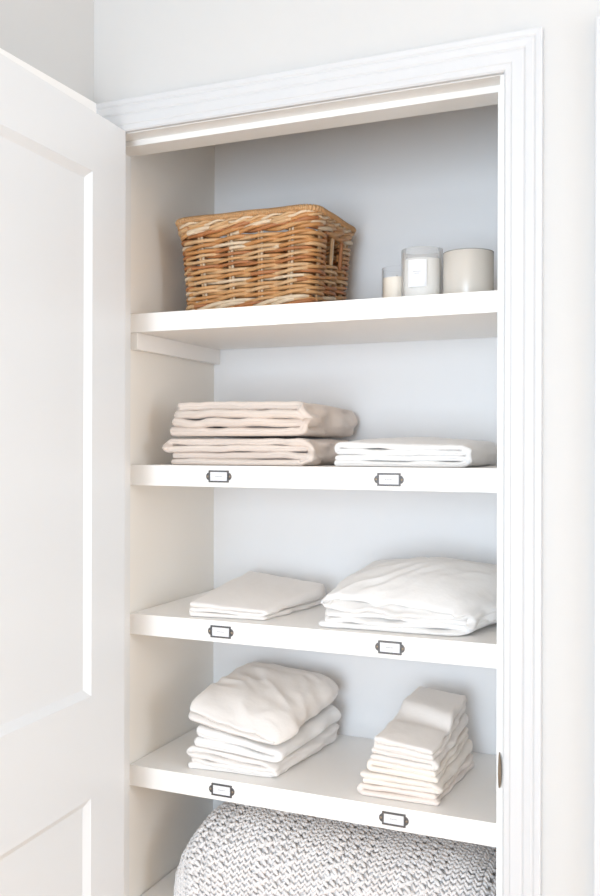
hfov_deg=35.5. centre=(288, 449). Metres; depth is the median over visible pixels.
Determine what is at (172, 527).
wall
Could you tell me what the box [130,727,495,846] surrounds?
closet shelf
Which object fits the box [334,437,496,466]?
sheet
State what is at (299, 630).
closet shelf
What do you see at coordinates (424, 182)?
wall
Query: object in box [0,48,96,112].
trim
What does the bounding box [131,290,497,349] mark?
closet shelf
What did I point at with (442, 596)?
duvet
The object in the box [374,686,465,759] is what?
folded cloth
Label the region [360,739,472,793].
folded pillowcase
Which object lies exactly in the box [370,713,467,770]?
folded pillowcase
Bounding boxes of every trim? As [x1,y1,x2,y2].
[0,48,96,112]
[96,26,543,895]
[126,74,503,895]
[593,16,599,895]
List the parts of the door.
panel, panel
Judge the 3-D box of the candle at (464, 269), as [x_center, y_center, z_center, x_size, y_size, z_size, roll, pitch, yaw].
[0.327,-0.315,1.710,0.091,0.088,0.091,0,0,23]
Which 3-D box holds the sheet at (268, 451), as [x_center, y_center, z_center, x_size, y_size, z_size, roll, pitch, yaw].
[-0.047,0.004,1.965,0.337,0.053,0.324,0,0,23]
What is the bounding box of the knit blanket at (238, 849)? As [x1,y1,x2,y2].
[174,801,495,895]
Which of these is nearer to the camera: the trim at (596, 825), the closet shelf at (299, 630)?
the trim at (596, 825)
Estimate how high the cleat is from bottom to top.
0.034 m
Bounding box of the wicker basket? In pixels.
[175,204,355,310]
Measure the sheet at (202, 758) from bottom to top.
0.053 m
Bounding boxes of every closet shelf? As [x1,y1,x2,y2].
[130,464,496,492]
[130,589,496,667]
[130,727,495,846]
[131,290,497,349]
[141,866,177,895]
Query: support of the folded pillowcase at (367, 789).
on the closet shelf at (324, 784)
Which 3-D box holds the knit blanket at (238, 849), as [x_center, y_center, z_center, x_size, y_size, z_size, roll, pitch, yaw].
[0.124,0.819,1.883,0.654,0.194,0.331,0,0,23]
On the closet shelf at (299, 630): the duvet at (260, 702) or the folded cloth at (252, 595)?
the folded cloth at (252, 595)
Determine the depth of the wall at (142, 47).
1.45 m
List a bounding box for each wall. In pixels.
[0,0,214,895]
[94,0,599,895]
[213,104,497,809]
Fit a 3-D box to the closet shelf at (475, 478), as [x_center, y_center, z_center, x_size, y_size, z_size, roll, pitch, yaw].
[0.110,0.052,1.890,0.782,0.041,0.361,0,0,23]
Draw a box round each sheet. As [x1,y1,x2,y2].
[162,438,347,465]
[170,401,357,437]
[186,723,338,777]
[194,705,340,762]
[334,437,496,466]
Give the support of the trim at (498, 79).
attached to the wall at (142, 47)
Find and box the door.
[0,53,125,895]
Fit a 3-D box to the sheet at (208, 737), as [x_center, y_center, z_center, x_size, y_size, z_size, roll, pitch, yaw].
[-0.051,0.571,1.948,0.225,0.064,0.291,0,0,29]
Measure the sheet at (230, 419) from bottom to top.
0.072 m
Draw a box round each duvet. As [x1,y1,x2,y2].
[188,661,337,744]
[318,557,496,635]
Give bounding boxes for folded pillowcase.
[357,753,474,805]
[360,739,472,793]
[367,726,468,782]
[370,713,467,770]
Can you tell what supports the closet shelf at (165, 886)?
attached to the wall at (424, 182)
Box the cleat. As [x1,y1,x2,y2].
[131,333,219,364]
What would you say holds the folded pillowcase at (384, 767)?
on the folded pillowcase at (371, 777)
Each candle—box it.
[383,266,402,297]
[401,246,442,296]
[443,248,493,293]
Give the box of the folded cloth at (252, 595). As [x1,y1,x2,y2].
[189,571,324,619]
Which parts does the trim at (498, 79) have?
strike plate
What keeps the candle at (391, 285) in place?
on the closet shelf at (465, 315)
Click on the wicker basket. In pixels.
(217, 283)
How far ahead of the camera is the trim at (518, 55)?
1.46 m
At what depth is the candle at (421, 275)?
1.71 m
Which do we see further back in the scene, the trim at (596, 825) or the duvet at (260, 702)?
the duvet at (260, 702)
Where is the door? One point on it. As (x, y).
(63, 163)

